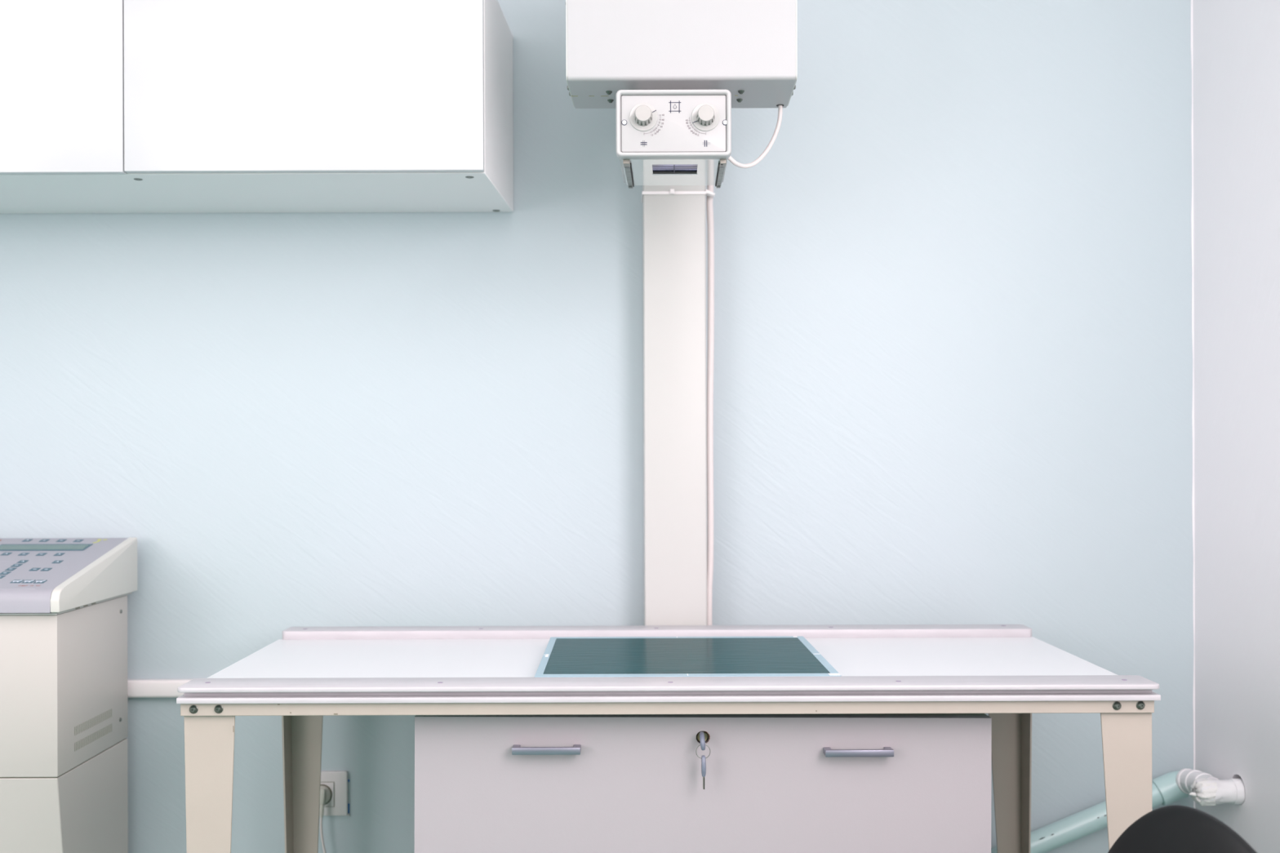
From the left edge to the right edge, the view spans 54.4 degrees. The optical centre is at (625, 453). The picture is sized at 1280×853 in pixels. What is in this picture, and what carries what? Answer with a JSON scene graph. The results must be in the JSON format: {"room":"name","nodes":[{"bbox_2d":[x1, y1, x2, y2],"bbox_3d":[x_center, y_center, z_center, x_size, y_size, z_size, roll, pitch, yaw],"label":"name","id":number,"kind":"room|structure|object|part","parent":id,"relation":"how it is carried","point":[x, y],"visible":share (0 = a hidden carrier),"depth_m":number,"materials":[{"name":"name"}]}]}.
{"room":"radiology room","nodes":[
{"label":"radiology room","id":0,"kind":"room"},
{"bbox_2d":[0,0,1194,852],"bbox_3d":[-0.657,-0.223,2.620,3.888,2.750,0.120,0,0,0],"label":"wall","id":1,"kind":"structure","parent":0,"point":[953,363],"depth_m":2.56,"materials":[{"name":"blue paint"}]},
{"bbox_2d":[127,679,192,697],"bbox_3d":[-0.788,0.480,2.547,1.620,0.034,0.024,0,0,0],"label":"duct","id":2,"kind":"object","parent":1,"relation":"attached to","point":[136,688],"visible":0.02,"depth_m":2.54,"materials":[{"name":"white plastic"}]},
{"bbox_3d":[-0.788,0.480,2.537,1.620,0.028,0.004,0,0,0],"label":"duct lid","id":3,"kind":"part","parent":2,"relation":"part of","materials":[{"name":"white plastic"}]},
{"bbox_2d":[0,0,513,213],"bbox_3d":[-0.992,-0.675,2.370,1.521,0.363,0.376,0,0,0],"label":"upper cabinet","id":4,"kind":"object","parent":1,"relation":"attached to","point":[107,106],"visible":1,"depth_m":2.18,"materials":[{"name":"white laminate"}]},
{"bbox_3d":[-1.317,-0.673,2.191,0.870,0.362,0.018,0,0,0],"label":"door","id":5,"kind":"part","parent":4,"relation":"part of","materials":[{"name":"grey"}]},
{"bbox_3d":[-0.565,-0.677,2.191,0.630,0.360,0.018,0,0,0],"label":"door","id":6,"kind":"part","parent":4,"relation":"part of","materials":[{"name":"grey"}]},
{"bbox_2d":[319,770,349,816],"bbox_3d":[-0.621,0.698,2.554,0.106,0.092,0.012,0,0,0],"label":"wall socket","id":7,"kind":"object","parent":1,"relation":"attached to","point":[336,781],"visible":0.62,"depth_m":2.55,"materials":[{"name":"white plastic"}]},
{"bbox_2d":[319,785,331,852],"bbox_3d":[-0.601,0.901,2.535,0.080,0.443,0.026,0,0,0],"label":"power cord","id":8,"kind":"object","parent":7,"relation":"attached to","point":[325,793],"visible":0.84,"depth_m":2.53,"materials":[{"name":"white plastic"}]},
{"bbox_3d":[-0.591,0.929,2.528,0.060,0.386,0.008,0,0,4],"label":"cord","id":9,"kind":"part","parent":8,"relation":"part of","materials":[{"name":"white plastic"}]},
{"bbox_2d":[991,770,1188,852],"bbox_3d":[0.761,0.815,2.515,0.743,0.346,0.060,0,0,0],"label":"pipe","id":10,"kind":"object","parent":1,"relation":"attached to","point":[1165,789],"visible":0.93,"depth_m":2.50,"materials":[{"name":"teal paint"}]},
{"bbox_2d":[1191,0,1195,808],"bbox_3d":[1.165,-0.429,2.559,0.005,2.350,0.001,0,0,0],"label":"trim","id":11,"kind":"structure","parent":1,"relation":"attached to","point":[1192,209],"depth_m":2.56,"materials":[{"name":"white paint"}]},
{"bbox_2d":[1192,0,1279,852],"bbox_3d":[1.228,-0.229,-0.920,0.120,2.750,6.960,0,0,0],"label":"wall","id":12,"kind":"structure","parent":0,"point":[1236,43],"depth_m":2.38,"materials":[{"name":"white paint"}]},
{"bbox_2d":[1176,768,1245,806],"bbox_3d":[1.157,0.651,2.430,0.166,0.060,0.156,0,0,0],"label":"pipe fitting","id":13,"kind":"object","parent":12,"relation":"attached to","point":[1205,789],"visible":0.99,"depth_m":2.36,"materials":[{"name":"white plastic"}]},
{"bbox_3d":[-0.712,1.202,-0.920,4.008,0.100,7.200,0,0,0],"label":"floor","id":14,"kind":"structure","parent":0,"visible":0},
{"bbox_2d":[0,537,137,852],"bbox_3d":[-1.244,0.662,2.345,0.516,0.984,0.351,0,0,0],"label":"control console","id":15,"kind":"object","parent":14,"relation":"on","point":[64,698],"visible":1,"depth_m":2.25,"materials":[{"name":"beige metal"}]},
{"bbox_3d":[-1.147,0.184,2.446,0.173,0.007,0.033,0,0,0],"label":"display glass","id":16,"kind":"part","parent":15,"relation":"part of","materials":[{"name":"teal"}]},
{"bbox_3d":[-1.249,0.282,2.346,0.504,0.003,0.332,0,0,0],"label":"plate","id":17,"kind":"part","parent":15,"relation":"part of","materials":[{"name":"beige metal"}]},
{"bbox_2d":[74,724,111,751],"bbox_3d":[-1.000,0.533,2.338,0.001,0.016,0.163,0,0,0],"label":"vent grille","id":18,"kind":"object","parent":15,"relation":"attached to","point":[95,735],"depth_m":2.33,"materials":[{"name":"grey"}]},
{"bbox_2d":[74,708,111,736],"bbox_3d":[-1.000,0.504,2.338,0.001,0.016,0.163,0,0,0],"label":"vent grille","id":19,"kind":"object","parent":15,"relation":"attached to","point":[95,721],"depth_m":2.33,"materials":[{"name":"grey"}]},
{"bbox_2d":[176,624,1160,852],"bbox_3d":[0.059,0.743,2.114,1.438,0.815,0.637,0,0,0],"label":"examination table","id":20,"kind":"object","parent":14,"relation":"on","point":[1005,673],"visible":0.99,"depth_m":1.83,"materials":[{"name":"white"}]},
{"bbox_3d":[-0.606,0.759,1.845,0.075,0.787,0.064,0,0,0],"label":"leg","id":21,"kind":"part","parent":20,"relation":"part of","materials":[{"name":"beige metal"}]},
{"bbox_3d":[-0.613,0.759,2.370,0.070,0.787,0.064,0,0,0],"label":"leg","id":22,"kind":"part","parent":20,"relation":"part of","materials":[{"name":"beige metal"}]},
{"bbox_3d":[0.060,0.347,2.399,1.430,0.024,0.066,0,0,0],"label":"rail","id":23,"kind":"part","parent":20,"relation":"part of","materials":[{"name":"silver metal"}]},
{"bbox_3d":[0.058,0.355,2.123,1.438,0.007,0.498,0,0,0],"label":"table panel","id":24,"kind":"part","parent":20,"relation":"part of","materials":[{"name":"white plastic"}]},
{"bbox_3d":[0.062,0.347,1.834,1.422,0.024,0.078,0,0,0],"label":"rail","id":25,"kind":"part","parent":20,"relation":"part of","materials":[{"name":"silver metal"}]},
{"bbox_2d":[534,635,840,677],"bbox_3d":[0.094,0.343,2.083,0.465,0.015,0.406,0,0,0],"label":"xray cassette","id":26,"kind":"object","parent":20,"relation":"on","point":[794,655],"visible":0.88,"depth_m":2.05,"materials":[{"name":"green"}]},
{"bbox_3d":[0.729,0.754,2.370,0.073,0.787,0.064,0,0,0],"label":"leg","id":27,"kind":"part","parent":20,"relation":"part of","materials":[{"name":"beige metal"}]},
{"bbox_3d":[0.730,0.754,1.845,0.076,0.787,0.064,0,0,0],"label":"leg","id":28,"kind":"part","parent":20,"relation":"part of","materials":[{"name":"beige metal"}]},
{"bbox_2d":[565,0,797,625],"bbox_3d":[0.093,-0.150,2.247,0.380,2.600,0.622,0,0,0],"label":"x-ray machine","id":29,"kind":"object","parent":14,"relation":"on","point":[673,73],"visible":0.96,"depth_m":2.13,"materials":[{"name":"beige metal"}]},
{"bbox_3d":[0.005,-0.466,2.083,0.009,0.004,0.186,0,0,2],"label":"accessory rail","id":30,"kind":"part","parent":29,"relation":"part of","materials":[{"name":"metal"}]},
{"bbox_3d":[0.028,-0.530,1.949,0.028,0.029,0.020,0,0,0],"label":"knob","id":31,"kind":"part","parent":29,"relation":"part of","materials":[{"name":"grey plastic"}]},
{"bbox_3d":[0.080,-0.470,2.075,0.171,0.003,0.194,0,0,0],"label":"acrylic plate","id":32,"kind":"part","parent":29,"relation":"part of","materials":[{"name":"white"}]},
{"bbox_3d":[0.126,-0.530,1.949,0.029,0.029,0.020,0,0,0],"label":"knob","id":33,"kind":"part","parent":29,"relation":"part of","materials":[{"name":"grey plastic"}]},
{"bbox_3d":[0.158,-0.467,2.083,0.008,0.004,0.186,0,0,2],"label":"accessory rail","id":34,"kind":"part","parent":29,"relation":"part of","materials":[{"name":"metal"}]},
{"bbox_2d":[414,713,991,852],"bbox_3d":[0.116,0.761,2.086,0.867,0.738,0.499,0,0,0],"label":"drawer","id":35,"kind":"object","parent":14,"relation":"on","point":[888,783],"visible":0.9,"depth_m":1.86,"materials":[{"name":"grey laminate"}]},
{"bbox_3d":[-0.118,0.439,1.848,0.101,0.010,0.024,0,0,0],"label":"handle","id":36,"kind":"part","parent":35,"relation":"part of","materials":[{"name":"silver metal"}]},
{"bbox_2d":[699,731,705,751],"bbox_3d":[0.113,0.424,1.846,0.008,0.024,0.044,0,0,0],"label":"key","id":37,"kind":"object","parent":35,"relation":"attached to","point":[702,740],"visible":1,"depth_m":1.83,"materials":[{"name":"grey plastic"}]},
{"bbox_2d":[695,744,710,758],"bbox_3d":[0.114,0.438,1.831,0.022,0.022,0.004,0,0,0],"label":"ring","id":38,"kind":"object","parent":37,"relation":"hanging from","point":[700,744],"visible":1,"depth_m":1.83,"materials":[{"name":"silver metal"}]},
{"bbox_2d":[701,755,706,789],"bbox_3d":[0.115,0.469,1.831,0.007,0.049,0.016,0,0,0],"label":"key","id":39,"kind":"object","parent":38,"relation":"hanging from","point":[703,757],"visible":1,"depth_m":1.83,"materials":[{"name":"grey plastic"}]},
{"bbox_3d":[0.345,0.443,1.848,0.101,0.010,0.024,0,0,0],"label":"handle","id":40,"kind":"part","parent":35,"relation":"part of","materials":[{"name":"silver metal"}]},
{"bbox_2d":[1107,804,1257,852],"bbox_3d":[0.451,0.787,1.375,0.588,0.721,0.552,0,0,0],"label":"office chair","id":41,"kind":"object","parent":14,"relation":"on","point":[1175,828],"visible":1,"depth_m":1.49,"materials":[{"name":"black plastic"}]}
]}

